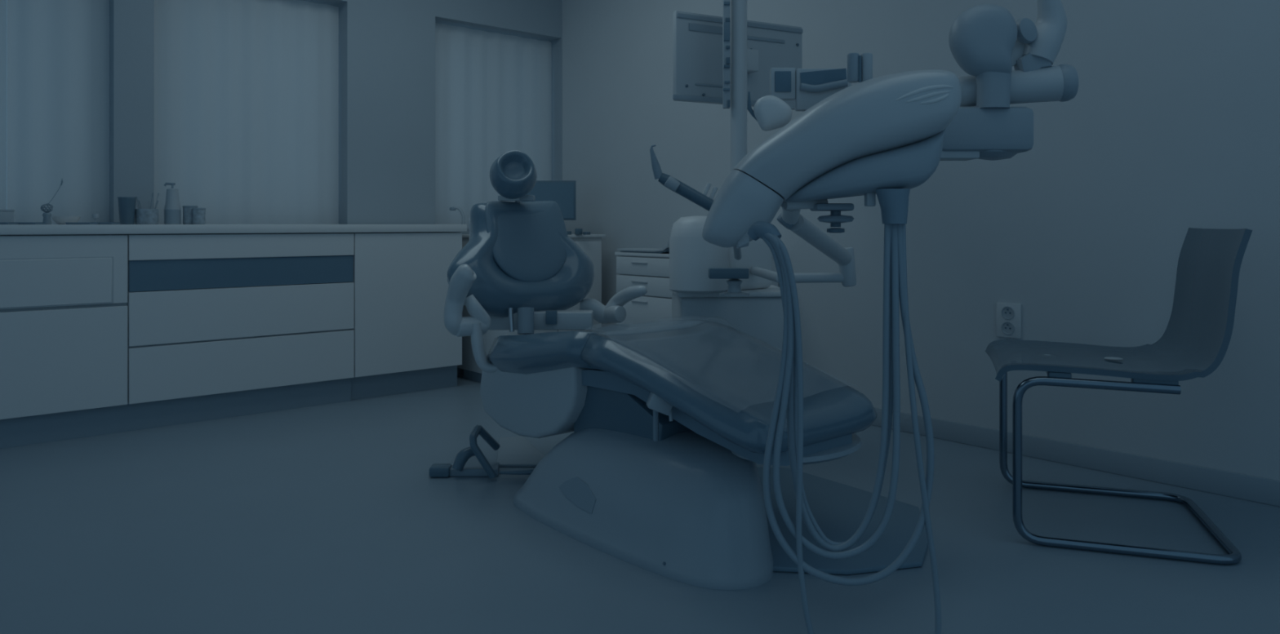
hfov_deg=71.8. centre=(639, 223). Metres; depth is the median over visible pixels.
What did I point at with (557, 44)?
trim
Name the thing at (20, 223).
flat tray
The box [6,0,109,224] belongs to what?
sheer curtain
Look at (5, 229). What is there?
countertop
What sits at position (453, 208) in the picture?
tap
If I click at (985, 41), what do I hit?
lamp
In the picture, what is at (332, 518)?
floor
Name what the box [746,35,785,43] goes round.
vent
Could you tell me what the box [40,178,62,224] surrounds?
vase
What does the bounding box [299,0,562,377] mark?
wall
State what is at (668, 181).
suction handpiece
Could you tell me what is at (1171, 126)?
wall
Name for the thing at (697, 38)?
monitor
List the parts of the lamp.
plate, cross arm, joint knob, knob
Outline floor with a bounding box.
[0,376,1279,633]
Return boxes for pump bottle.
[164,182,181,224]
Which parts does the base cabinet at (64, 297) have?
inset panel, drawer, door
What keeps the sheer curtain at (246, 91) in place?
hanging from the wall at (538, 20)
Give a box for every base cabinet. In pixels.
[0,234,127,448]
[125,232,354,431]
[351,231,462,399]
[457,234,605,382]
[614,252,777,324]
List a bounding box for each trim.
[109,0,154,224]
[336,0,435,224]
[549,38,562,180]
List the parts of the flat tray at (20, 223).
tray plate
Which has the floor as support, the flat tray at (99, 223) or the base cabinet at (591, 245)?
the base cabinet at (591, 245)
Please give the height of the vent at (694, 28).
0.030 m
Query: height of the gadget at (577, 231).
0.035 m
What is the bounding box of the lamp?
[939,0,1078,160]
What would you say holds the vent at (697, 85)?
attached to the monitor at (697, 38)
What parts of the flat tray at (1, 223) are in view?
tray plate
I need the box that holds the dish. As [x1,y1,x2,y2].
[51,216,80,224]
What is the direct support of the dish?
on the countertop
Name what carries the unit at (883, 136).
attached to the unit at (707, 282)
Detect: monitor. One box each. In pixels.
[521,180,576,220]
[672,10,803,110]
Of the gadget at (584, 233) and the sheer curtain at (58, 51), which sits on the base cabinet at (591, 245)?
the gadget at (584, 233)
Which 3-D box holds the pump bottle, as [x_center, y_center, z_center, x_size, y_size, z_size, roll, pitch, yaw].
[-2.148,-0.094,4.063,0.068,0.193,0.068,0,0,-41]
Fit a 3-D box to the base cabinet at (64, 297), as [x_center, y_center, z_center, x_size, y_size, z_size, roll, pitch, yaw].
[-2.693,0.473,3.562,1.055,0.854,0.314,0,0,-41]
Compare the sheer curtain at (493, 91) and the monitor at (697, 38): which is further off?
the sheer curtain at (493, 91)
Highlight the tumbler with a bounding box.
[117,196,136,224]
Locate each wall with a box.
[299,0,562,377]
[562,0,1279,480]
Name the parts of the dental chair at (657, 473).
armrest, hinge rod, head panel, backrest, panel, seat, armrest, release lever, floor plate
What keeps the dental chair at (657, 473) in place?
on the floor
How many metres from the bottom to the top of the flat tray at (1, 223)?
0.009 m
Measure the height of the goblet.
0.046 m
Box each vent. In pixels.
[688,22,722,34]
[695,83,722,87]
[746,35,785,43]
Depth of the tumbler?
3.92 m
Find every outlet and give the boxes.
[1000,306,1014,319]
[1000,321,1014,334]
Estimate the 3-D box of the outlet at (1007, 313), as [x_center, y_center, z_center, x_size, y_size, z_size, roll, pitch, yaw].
[1.444,0.350,3.471,0.004,0.052,0.052,0,0,-41]
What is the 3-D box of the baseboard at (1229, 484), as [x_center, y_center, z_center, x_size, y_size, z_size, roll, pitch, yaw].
[1.678,0.859,3.218,0.012,0.082,6.620,0,0,-41]
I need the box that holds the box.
[0,208,14,222]
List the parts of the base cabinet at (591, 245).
door, door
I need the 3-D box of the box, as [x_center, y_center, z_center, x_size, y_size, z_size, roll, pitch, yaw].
[-2.662,-0.030,3.678,0.094,0.059,0.064,0,0,-41]
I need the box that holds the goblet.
[91,213,98,222]
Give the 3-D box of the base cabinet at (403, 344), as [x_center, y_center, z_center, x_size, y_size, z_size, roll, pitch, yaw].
[-1.310,0.473,4.779,0.616,0.854,0.310,0,0,-41]
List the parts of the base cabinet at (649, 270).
handle, handle, handle, drawer, drawer, drawer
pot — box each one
[182,205,198,224]
[191,208,205,224]
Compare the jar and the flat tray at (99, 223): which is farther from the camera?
the jar
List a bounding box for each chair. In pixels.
[443,150,928,590]
[985,227,1252,564]
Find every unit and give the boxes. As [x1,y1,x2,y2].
[668,0,856,351]
[702,53,961,633]
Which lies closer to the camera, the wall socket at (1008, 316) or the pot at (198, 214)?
the wall socket at (1008, 316)
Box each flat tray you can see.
[0,222,18,224]
[17,222,45,224]
[65,222,98,224]
[98,222,119,224]
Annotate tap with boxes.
[449,206,465,224]
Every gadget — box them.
[574,228,582,235]
[582,231,590,235]
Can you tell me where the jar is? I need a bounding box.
[134,192,159,224]
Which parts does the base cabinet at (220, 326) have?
dark panel, drawer, drawer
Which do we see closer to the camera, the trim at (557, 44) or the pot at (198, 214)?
the pot at (198, 214)
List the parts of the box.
lid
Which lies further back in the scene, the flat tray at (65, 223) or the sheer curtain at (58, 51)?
the sheer curtain at (58, 51)
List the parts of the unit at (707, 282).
filler handle, arm, arm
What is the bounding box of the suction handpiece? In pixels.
[649,144,741,260]
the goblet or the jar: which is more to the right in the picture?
the jar
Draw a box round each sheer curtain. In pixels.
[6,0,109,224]
[154,0,338,224]
[435,22,551,228]
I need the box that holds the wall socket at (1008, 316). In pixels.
[995,302,1021,338]
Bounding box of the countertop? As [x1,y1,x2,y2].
[0,224,466,235]
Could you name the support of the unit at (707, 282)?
on the floor
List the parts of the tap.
spout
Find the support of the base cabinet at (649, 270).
on the floor
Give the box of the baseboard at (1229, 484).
[871,407,1279,506]
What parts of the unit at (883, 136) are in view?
panel frame, panel frame, handrail, under plate, brake knob, knob stem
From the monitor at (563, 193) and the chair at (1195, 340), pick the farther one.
the monitor at (563, 193)

